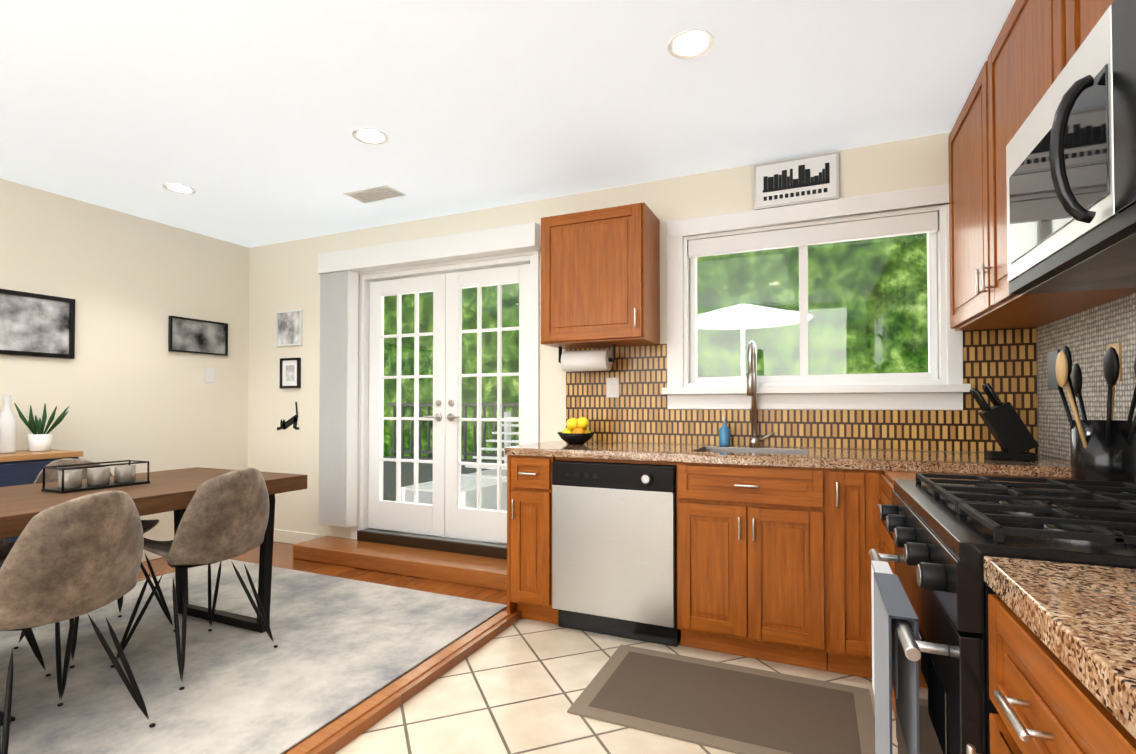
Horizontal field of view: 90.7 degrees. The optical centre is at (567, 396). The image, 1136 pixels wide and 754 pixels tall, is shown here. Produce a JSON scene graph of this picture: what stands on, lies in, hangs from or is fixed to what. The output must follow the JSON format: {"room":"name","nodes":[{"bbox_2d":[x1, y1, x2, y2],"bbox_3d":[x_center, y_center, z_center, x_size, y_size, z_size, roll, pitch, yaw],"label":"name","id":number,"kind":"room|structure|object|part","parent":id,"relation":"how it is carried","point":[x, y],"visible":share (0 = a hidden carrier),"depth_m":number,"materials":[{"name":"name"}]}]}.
{"room":"dining room and kitchen","nodes":[
{"label":"dining room and kitchen","id":0,"kind":"room"},
{"bbox_2d":[0,178,249,540],"bbox_3d":[-4.098,-0.065,1.691,0.160,2.470,6.660,0,-1,24],"label":"wall","id":1,"kind":"structure","parent":0,"point":[125,384],"depth_m":3.89,"materials":[{"name":"beige paint"}]},
{"bbox_2d":[0,289,74,358],"bbox_3d":[-3.389,-0.438,3.073,0.025,0.380,1.130,0,-1,24],"label":"framed piece","id":2,"kind":"object","parent":1,"relation":"attached to","point":[36,325],"visible":1,"depth_m":3.42,"materials":[{"name":"black ceramic"}]},
{"bbox_2d":[141,549,161,561],"bbox_3d":[-3.982,1.080,1.714,0.017,0.100,6.490,0,-1,24],"label":"baseboard","id":3,"kind":"structure","parent":1,"relation":"attached to","point":[150,556],"depth_m":3.98,"materials":[{"name":"beige paint"}]},
{"bbox_2d":[168,316,227,355],"bbox_3d":[-2.838,-0.458,4.322,0.025,0.260,0.440,0,-1,24],"label":"picture frame","id":4,"kind":"object","parent":1,"relation":"attached to","point":[190,335],"visible":1,"depth_m":4.31,"materials":[{"name":"black ceramic"}]},
{"bbox_2d":[205,367,214,382],"bbox_3d":[-2.808,-0.167,4.403,0.010,0.120,0.080,0,-1,24],"label":"switch plate","id":5,"kind":"object","parent":1,"relation":"attached to","point":[209,374],"visible":1,"depth_m":4.40,"materials":[{"name":"white plastic"}]},
{"bbox_2d":[136,541,521,753],"bbox_3d":[-2.666,1.141,1.127,2.900,0.039,6.500,0,-1,24],"label":"floor","id":6,"kind":"structure","parent":0,"point":[282,555],"depth_m":3.31,"materials":[{"name":"brown wood"}]},
{"bbox_2d":[0,453,82,567],"bbox_3d":[-3.127,0.750,3.100,0.430,0.804,0.514,0,-1,24],"label":"base cabinet","id":7,"kind":"object","parent":6,"relation":"on","point":[21,467],"depth_m":3.02,"materials":[{"name":"blue"}]},
{"bbox_2d":[0,449,82,460],"bbox_3d":[-3.334,0.326,2.648,0.431,0.030,1.550,0,-1,24],"label":"countertop","id":8,"kind":"structure","parent":7,"relation":"on","point":[19,453],"depth_m":3.13,"materials":[{"name":"brown wood"}]},
{"bbox_2d":[0,395,16,452],"bbox_3d":[-3.147,0.155,3.148,0.080,0.325,0.078,0,-1,24],"label":"bottle","id":9,"kind":"object","parent":8,"relation":"on","point":[8,431],"visible":1,"depth_m":3.13,"materials":[{"name":"white ceramic"}]},
{"bbox_2d":[14,403,68,451],"bbox_3d":[-3.058,0.178,3.274,0.199,0.281,0.226,0,-1,24],"label":"potted plant","id":10,"kind":"object","parent":8,"relation":"on","point":[39,440],"visible":1,"depth_m":3.24,"materials":[{"name":"green plant"}]},
{"bbox_2d":[0,559,506,753],"bbox_3d":[-2.183,1.125,1.718,2.305,0.010,3.970,0,-1,24],"label":"dining rug","id":11,"kind":"object","parent":6,"relation":"on","point":[345,645],"visible":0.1,"depth_m":2.37,"materials":[{"name":"grey carpet"}]},
{"bbox_2d":[0,673,12,753],"bbox_3d":[-1.601,0.920,1.588,0.217,0.389,0.040,-1,-1,42],"label":"chair leg","id":12,"kind":"object","parent":11,"relation":"on","point":[9,685],"depth_m":1.57,"materials":[{"name":"metal"}]},
{"bbox_2d":[0,539,14,562],"bbox_3d":[-2.433,0.504,2.194,0.493,0.420,0.416,0,-1,24],"label":"dining chair","id":13,"kind":"object","parent":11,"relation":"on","point":[5,548],"depth_m":2.31,"materials":[{"name":"fabric"}]},
{"bbox_2d":[13,632,24,648],"bbox_3d":[-2.369,0.935,2.525,0.217,0.389,0.039,0,-1,0],"label":"chair leg","id":14,"kind":"object","parent":11,"relation":"on","point":[22,635],"depth_m":2.51,"materials":[{"name":"metal"}]},
{"bbox_2d":[22,628,50,676],"bbox_3d":[-2.192,0.930,2.250,0.217,0.389,0.039,0,-1,0],"label":"chair leg","id":15,"kind":"object","parent":11,"relation":"on","point":[28,633],"depth_m":2.25,"materials":[{"name":"metal"}]},
{"bbox_2d":[56,654,67,706],"bbox_3d":[-1.772,0.926,1.966,0.217,0.389,0.040,-1,-1,42],"label":"chair leg","id":16,"kind":"object","parent":11,"relation":"on","point":[61,678],"depth_m":1.99,"materials":[{"name":"metal"}]},
{"bbox_2d":[0,490,143,673],"bbox_3d":[-1.631,0.498,1.767,0.494,0.420,0.418,0,-1,18],"label":"dining chair","id":17,"kind":"object","parent":11,"relation":"on","point":[73,558],"depth_m":1.65,"materials":[{"name":"fabric"}]},
{"bbox_2d":[69,616,78,667],"bbox_3d":[-2.119,0.933,2.415,0.039,0.389,0.217,1,-1,-42],"label":"chair leg","id":18,"kind":"object","parent":11,"relation":"on","point":[76,621],"depth_m":2.36,"materials":[{"name":"metal"}]},
{"bbox_2d":[34,458,158,552],"bbox_3d":[-2.235,0.511,2.642,0.493,0.420,0.416,0,-1,24],"label":"dining chair","id":19,"kind":"object","parent":11,"relation":"on","point":[51,475],"depth_m":2.70,"materials":[{"name":"fabric"}]},
{"bbox_2d":[68,636,155,726],"bbox_3d":[-1.510,0.925,1.886,0.217,0.389,0.039,0,-1,-6],"label":"chair leg","id":20,"kind":"object","parent":11,"relation":"on","point":[131,685],"depth_m":1.89,"materials":[{"name":"metal"}]},
{"bbox_2d":[117,596,122,616],"bbox_3d":[-2.244,0.939,2.809,0.039,0.389,0.217,1,-1,-42],"label":"chair leg","id":21,"kind":"object","parent":11,"relation":"on","point":[120,601],"depth_m":2.86,"materials":[{"name":"metal"}]},
{"bbox_2d":[110,584,158,667],"bbox_3d":[-1.792,0.932,2.347,0.217,0.389,0.039,0,-1,0],"label":"chair leg","id":22,"kind":"object","parent":11,"relation":"on","point":[125,639],"depth_m":2.34,"materials":[{"name":"metal"}]},
{"bbox_2d":[0,467,306,725],"bbox_3d":[-2.133,0.751,1.981,0.850,0.743,2.180,0,-1,24],"label":"dining table","id":23,"kind":"object","parent":11,"relation":"on","point":[22,506],"visible":0.58,"depth_m":2.56,"materials":[{"name":"brown wood"}]},
{"bbox_2d":[41,460,149,492],"bbox_3d":[-1.996,0.336,2.386,0.150,0.098,0.320,0,-1,24],"label":"candle holder","id":24,"kind":"object","parent":23,"relation":"on","point":[98,477],"visible":1,"depth_m":2.35,"materials":[{"name":"black metal"}]},
{"bbox_2d":[140,554,174,631],"bbox_3d":[-1.994,0.937,2.698,0.217,0.389,0.039,0,-1,0],"label":"chair leg","id":25,"kind":"object","parent":11,"relation":"on","point":[159,596],"depth_m":2.70,"materials":[{"name":"metal"}]},
{"bbox_2d":[172,584,186,689],"bbox_3d":[-1.542,0.930,2.237,0.039,0.389,0.217,1,-1,-42],"label":"chair leg","id":26,"kind":"object","parent":11,"relation":"on","point":[180,649],"depth_m":2.22,"materials":[{"name":"metal"}]},
{"bbox_2d":[143,468,268,591],"bbox_3d":[-1.551,0.508,2.417,0.493,0.420,0.416,0,-1,24],"label":"dining chair","id":27,"kind":"object","parent":11,"relation":"on","point":[225,516],"depth_m":2.28,"materials":[{"name":"fabric"}]},
{"bbox_2d":[208,584,217,630],"bbox_3d":[-1.667,0.936,2.630,0.039,0.389,0.217,1,-1,-42],"label":"chair leg","id":28,"kind":"object","parent":11,"relation":"on","point":[210,607],"depth_m":2.66,"materials":[{"name":"metal"}]},
{"bbox_2d":[218,576,277,647],"bbox_3d":[-1.417,0.935,2.520,0.217,0.389,0.039,0,-1,0],"label":"chair leg","id":29,"kind":"object","parent":11,"relation":"on","point":[264,622],"depth_m":2.52,"materials":[{"name":"metal"}]},
{"bbox_2d":[285,612,514,753],"bbox_3d":[-1.503,1.125,0.276,0.085,0.046,5.880,0,-1,24],"label":"trim","id":30,"kind":"structure","parent":6,"relation":"attached to","point":[321,737],"depth_m":2.15,"materials":[{"name":"brown wood"}]},
{"bbox_2d":[293,536,506,590],"bbox_3d":[-1.030,1.113,3.789,1.945,0.099,0.309,0,-1,24],"label":"step","id":31,"kind":"structure","parent":0,"point":[478,571],"depth_m":3.70,"materials":[{"name":"brown wood"}]},
{"bbox_2d":[0,0,1015,247],"bbox_3d":[-1.572,-1.376,0.685,5.610,0.120,6.820,0,-1,24],"label":"ceiling","id":32,"kind":"structure","parent":0,"point":[244,118],"depth_m":2.40,"materials":[{"name":"white paint"}]},
{"bbox_2d":[162,183,195,193],"bbox_3d":[-2.376,-1.270,3.432,0.170,0.004,0.170,0,-1,24],"label":"recessed light","id":33,"kind":"object","parent":32,"relation":"in","point":[179,188],"visible":1,"depth_m":3.43,"materials":[{"name":"white"}]},
{"bbox_2d":[352,128,388,144],"bbox_3d":[-0.974,-1.281,2.770,0.170,0.004,0.170,0,-1,24],"label":"recessed light","id":34,"kind":"object","parent":32,"relation":"in","point":[369,136],"visible":1,"depth_m":2.77,"materials":[{"name":"white"}]},
{"bbox_2d":[343,184,405,203],"bbox_3d":[-1.212,-1.264,3.519,0.340,0.014,0.180,0,-1,24],"label":"ceiling vent","id":35,"kind":"object","parent":32,"relation":"in","point":[375,193],"visible":1,"depth_m":3.50,"materials":[{"name":"white metal"}]},
{"bbox_2d":[668,29,714,59],"bbox_3d":[0.452,-1.292,2.064,0.170,0.004,0.170,0,-1,24],"label":"recessed light","id":36,"kind":"object","parent":32,"relation":"in","point":[690,44],"visible":1,"depth_m":2.06,"materials":[{"name":"white"}]},
{"bbox_2d":[335,618,897,753],"bbox_3d":[-1.572,1.184,0.644,5.610,0.060,6.820,0,-1,24],"label":"floor","id":37,"kind":"structure","parent":0,"point":[519,686],"depth_m":2.15,"materials":[{"name":"tile"}]},
{"bbox_2d":[504,441,575,622],"bbox_3d":[-0.084,0.734,3.197,0.256,0.916,0.638,0,-1,24],"label":"base cabinet","id":38,"kind":"object","parent":37,"relation":"on","point":[529,466],"depth_m":2.91,"materials":[{"name":"brown wood"}]},
{"bbox_2d":[552,460,679,646],"bbox_3d":[0.324,0.761,2.986,0.627,0.856,0.640,0,-1,24],"label":"dishwasher","id":39,"kind":"object","parent":37,"relation":"on","point":[614,549],"visible":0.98,"depth_m":2.71,"materials":[{"name":"silver metal"}]},
{"bbox_2d":[552,442,693,628],"bbox_3d":[0.335,0.731,3.012,0.659,0.916,0.638,0,-1,24],"label":"base cabinet","id":40,"kind":"object","parent":37,"relation":"on","point":[610,452],"depth_m":2.77,"materials":[{"name":"brown stone"}]},
{"bbox_2d":[567,644,874,753],"bbox_3d":[0.600,1.172,2.163,1.040,0.011,0.630,0,-1,24],"label":"kitchen mat","id":41,"kind":"object","parent":37,"relation":"on","point":[735,709],"visible":1,"depth_m":2.12,"materials":[{"name":"brown fabric"}]},
{"bbox_2d":[680,445,831,671],"bbox_3d":[0.921,0.727,2.754,0.623,0.916,0.638,0,-1,24],"label":"base cabinet","id":42,"kind":"object","parent":37,"relation":"on","point":[775,545],"depth_m":2.46,"materials":[{"name":"brown wood"}]},
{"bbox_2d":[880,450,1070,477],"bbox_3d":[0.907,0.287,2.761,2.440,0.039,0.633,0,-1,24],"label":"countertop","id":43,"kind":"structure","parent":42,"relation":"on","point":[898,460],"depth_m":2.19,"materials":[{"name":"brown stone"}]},
{"bbox_2d":[557,417,594,443],"bbox_3d":[0.046,0.196,3.226,0.220,0.155,0.220,0,-1,24],"label":"fruit bowl","id":44,"kind":"object","parent":43,"relation":"on","point":[576,431],"visible":1,"depth_m":3.18,"materials":[{"name":"yellow food"}]},
{"bbox_2d":[719,417,729,446],"bbox_3d":[0.846,0.192,3.034,0.060,0.157,0.064,0,-1,24],"label":"soap bottle","id":45,"kind":"object","parent":43,"relation":"on","point":[724,435],"visible":1,"depth_m":3.01,"materials":[{"name":"blue glass"}]},
{"bbox_2d":[747,341,773,446],"bbox_3d":[1.000,-0.011,2.916,0.128,0.560,0.215,0,-1,24],"label":"faucet","id":46,"kind":"object","parent":43,"relation":"on","point":[754,439],"visible":1,"depth_m":2.98,"materials":[{"name":"silver metal"}]},
{"bbox_2d":[969,383,1038,460],"bbox_3d":[1.799,0.102,2.323,0.213,0.314,0.100,0,-1,24],"label":"knife block","id":47,"kind":"object","parent":43,"relation":"on","point":[1009,431],"visible":1,"depth_m":2.28,"materials":[{"name":"black wood"}]},
{"bbox_2d":[828,448,887,678],"bbox_3d":[1.302,0.725,2.586,0.210,0.916,0.638,0,-1,24],"label":"base cabinet","id":48,"kind":"object","parent":37,"relation":"on","point":[855,472],"depth_m":2.30,"materials":[{"name":"brown wood"}]},
{"bbox_2d":[877,471,1073,753],"bbox_3d":[1.421,0.731,1.768,0.706,0.878,0.750,0,-1,24],"label":"base cabinet","id":49,"kind":"object","parent":37,"relation":"on","point":[886,539],"depth_m":2.05,"materials":[{"name":"brown wood"}]},
{"bbox_2d":[1048,342,1135,486],"bbox_3d":[1.479,0.047,1.549,0.250,0.400,0.320,0,-1,24],"label":"utensil crock","id":50,"kind":"object","parent":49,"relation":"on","point":[1103,450],"visible":0.9,"depth_m":1.52,"materials":[{"name":"black ceramic"}]},
{"bbox_2d":[869,473,1135,753],"bbox_3d":[1.059,0.603,1.078,0.796,1.114,0.792,0,-1,24],"label":"gas range","id":51,"kind":"object","parent":37,"relation":"on","point":[949,532],"visible":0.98,"depth_m":0.96,"materials":[{"name":"black metal"}]},
{"bbox_2d":[871,560,919,753],"bbox_3d":[0.695,0.654,1.210,0.047,0.498,0.420,0,-1,24],"label":"dish towel","id":52,"kind":"object","parent":51,"relation":"hanging from","point":[895,667],"visible":1,"depth_m":1.14,"materials":[{"name":"grey fabric"}]},
{"bbox_2d":[973,575,1128,753],"bbox_3d":[0.853,0.711,0.480,0.706,0.878,0.450,0,-1,24],"label":"base cabinet","id":53,"kind":"object","parent":37,"relation":"on","point":[1062,656],"depth_m":0.64,"materials":[{"name":"brown wood"}]},
{"bbox_2d":[984,556,1135,726],"bbox_3d":[0.394,0.235,-0.543,0.700,0.039,2.706,0,-1,24],"label":"countertop","id":54,"kind":"structure","parent":53,"relation":"on","point":[1087,612],"depth_m":0.62,"materials":[{"name":"brown stone"}]},
{"bbox_2d":[1113,719,1135,753],"bbox_3d":[0.601,0.702,-0.092,0.706,0.878,0.800,0,-1,24],"label":"base cabinet","id":55,"kind":"object","parent":37,"relation":"on","point":[1124,734],"depth_m":0.47,"materials":[{"name":"brown wood"}]},
{"bbox_2d":[248,132,1038,538],"bbox_3d":[-0.228,-0.033,3.711,5.610,2.470,0.160,0,-1,24],"label":"wall","id":56,"kind":"structure","parent":0,"point":[284,276],"depth_m":4.05,"materials":[{"name":"beige paint"}]},
{"bbox_2d":[277,402,298,429],"bbox_3d":[-2.249,0.160,4.508,0.249,0.232,0.005,0,-1,24],"label":"cat figurine","id":57,"kind":"object","parent":56,"relation":"attached to","point":[293,420],"visible":1,"depth_m":4.49,"materials":[{"name":"black metal"}]},
{"bbox_2d":[276,310,302,346],"bbox_3d":[-2.237,-0.546,4.504,0.280,0.280,0.023,0,-1,24],"label":"picture frame","id":58,"kind":"object","parent":56,"relation":"attached to","point":[289,328],"visible":0.94,"depth_m":4.50,"materials":[{"name":"white"}]},
{"bbox_2d":[280,358,300,387],"bbox_3d":[-2.224,-0.186,4.492,0.210,0.240,0.023,0,-1,24],"label":"picture frame","id":59,"kind":"object","parent":56,"relation":"attached to","point":[290,372],"visible":0.96,"depth_m":4.49,"materials":[{"name":"black wood"}]},
{"bbox_2d":[273,529,325,543],"bbox_3d":[-2.262,1.124,4.495,0.860,0.100,0.013,0,-1,24],"label":"baseboard","id":60,"kind":"structure","parent":56,"relation":"attached to","point":[288,537],"depth_m":4.45,"materials":[{"name":"beige paint"}]},
{"bbox_2d":[368,274,445,535],"bbox_3d":[-1.189,0.061,4.095,0.695,1.859,0.097,0,-1,24],"label":"door leaf","id":61,"kind":"structure","parent":56,"relation":"in","point":[411,517],"depth_m":4.10,"materials":[{"name":"white wood"}]},
{"bbox_2d":[318,222,540,273],"bbox_3d":[-1.026,-1.005,3.912,1.840,0.150,0.105,0,-1,24],"label":"valance headrail","id":62,"kind":"object","parent":56,"relation":"attached to","point":[519,238],"visible":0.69,"depth_m":3.80,"materials":[{"name":"white plastic"}]},
{"bbox_2d":[318,271,358,527],"bbox_3d":[-1.716,0.018,4.198,0.301,1.884,0.082,0,-1,24],"label":"vertical blind slats","id":63,"kind":"object","parent":62,"relation":"hanging from","point":[338,408],"visible":1,"depth_m":4.16,"materials":[{"name":"white fabric"}]},
{"bbox_2d":[351,250,539,558],"bbox_3d":[-0.875,0.042,3.978,1.573,2.051,0.190,0,-1,24],"label":"door frame","id":64,"kind":"structure","parent":56,"relation":"attached to","point":[361,531],"depth_m":3.97,"materials":[{"name":"white painted wood"},{"name":"bronze"}]},
{"bbox_2d":[445,264,529,543],"bbox_3d":[-0.549,0.056,3.813,0.695,1.861,0.097,0,-1,24],"label":"door leaf","id":65,"kind":"structure","parent":56,"relation":"in","point":[477,523],"depth_m":3.85,"materials":[{"name":"white wood"}]},
{"bbox_2d":[541,202,659,348],"bbox_3d":[0.179,-0.668,3.245,0.620,0.735,0.374,0,-1,24],"label":"upper cabinet","id":66,"kind":"object","parent":56,"relation":"attached to","point":[600,278],"visible":1,"depth_m":3.10,"materials":[{"name":"brown wood"}]},
{"bbox_2d":[559,344,615,371],"bbox_3d":[0.110,-0.223,3.303,0.350,0.151,0.124,0,-1,24],"label":"paper towel holder","id":67,"kind":"object","parent":66,"relation":"attached to","point":[589,360],"visible":1,"depth_m":3.25,"materials":[{"name":"white paper"}]},
{"bbox_2d":[754,151,838,209],"bbox_3d":[1.212,-1.144,2.991,0.420,0.245,0.021,0,-1,24],"label":"sign","id":68,"kind":"object","parent":56,"relation":"attached to","point":[807,179],"visible":1,"depth_m":2.98,"materials":[{"name":"white painted wood"},{"name":"black enamel"}]},
{"bbox_2d":[566,327,1037,453],"bbox_3d":[1.068,-0.019,3.046,2.358,0.579,0.009,0,-1,24],"label":"backsplash","id":69,"kind":"structure","parent":56,"relation":"attached to","point":[1002,363],"depth_m":2.93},
{"bbox_2d":[606,377,618,396],"bbox_3d":[0.269,-0.053,3.388,0.080,0.120,0.010,0,-1,24],"label":"switch plate","id":70,"kind":"object","parent":69,"relation":"attached to","point":[612,387],"visible":1,"depth_m":3.39,"materials":[{"name":"white plastic"}]},
{"bbox_2d":[662,184,970,409],"bbox_3d":[1.254,-0.474,3.026,1.470,1.090,0.230,0,-1,24],"label":"window","id":71,"kind":"structure","parent":56,"relation":"in","point":[946,389],"depth_m":2.96,"materials":[{"name":"white wood"}]},
{"bbox_2d":[688,211,937,257],"bbox_3d":[1.259,-0.856,3.008,1.220,0.093,0.040,0,-1,24],"label":"roller shade","id":72,"kind":"object","parent":71,"relation":"attached to","point":[912,224],"visible":0.9,"depth_m":2.96,"materials":[{"name":"white fabric"}]},
{"bbox_3d":[1.280,-0.491,3.048,1.226,0.824,0.050,0,-1,24],"label":"sliding window sash","id":73,"kind":"part","parent":71,"relation":"part of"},
{"bbox_3d":[0.889,-0.099,-0.508,0.160,2.470,6.660,0,-1,24],"label":"wall","id":74,"kind":"structure","parent":0,"visible":0},
{"bbox_2d":[948,73,1089,330],"bbox_3d":[1.863,-0.797,2.339,0.340,0.956,0.676,0,-1,24],"label":"upper cabinet","id":75,"kind":"object","parent":74,"relation":"attached to","point":[966,189],"depth_m":2.39,"materials":[{"name":"brown wood"}]},
{"bbox_2d":[980,0,1135,315],"bbox_3d":[1.584,-0.807,1.709,0.340,0.956,0.703,0,-1,24],"label":"upper cabinet","id":76,"kind":"object","parent":74,"relation":"attached to","point":[1036,45],"depth_m":1.91,"materials":[{"name":"brown wood"}]},
{"bbox_2d":[1037,293,1135,460],"bbox_3d":[1.164,-0.062,0.326,0.009,0.579,4.889,0,-1,24],"label":"backsplash","id":77,"kind":"structure","parent":74,"relation":"attached to","point":[1086,337],"depth_m":2.09,"materials":[{"name":"tile"}]},
{"bbox_2d":[1060,0,1113,72],"bbox_3d":[1.283,-0.990,1.029,0.340,0.611,0.785,0,-1,24],"label":"upper cabinet","id":78,"kind":"object","parent":74,"relation":"attached to","point":[1078,18],"depth_m":1.39,"materials":[{"name":"brown wood"}]},
{"bbox_2d":[1006,0,1135,294],"bbox_3d":[1.189,-0.476,1.062,0.528,0.403,0.779,0,-1,24],"label":"over-the-range microwave","id":79,"kind":"object","parent":78,"relation":"attached to","point":[1071,179],"visible":1,"depth_m":1.07,"materials":[{"name":"silver metal"}]},
{"label":"outside","id":80,"kind":"structure","parent":0,"visible":0},
{"bbox_2d":[383,403,518,510],"bbox_3d":[0.178,0.705,6.418,10.000,1.280,5.138,0,-1,24],"label":"deck","id":81,"kind":"object","parent":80,"point":[406,491],"depth_m":7.25,"materials":[{"name":"white paint"}]},
{"bbox_2d":[697,304,812,375],"bbox_3d":[1.776,0.062,5.689,1.320,1.998,1.320,0,-1,24],"label":"umbrella","id":82,"kind":"object","parent":81,"relation":"on","point":[748,324],"depth_m":5.61,"materials":[{"name":"white fabric"}]},
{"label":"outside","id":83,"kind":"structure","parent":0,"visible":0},
{"bbox_2d":[383,233,927,460],"bbox_3d":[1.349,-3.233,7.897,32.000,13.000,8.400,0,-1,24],"label":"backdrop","id":84,"kind":"structure","parent":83,"point":[912,348],"depth_m":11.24,"materials":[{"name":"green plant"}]}
]}

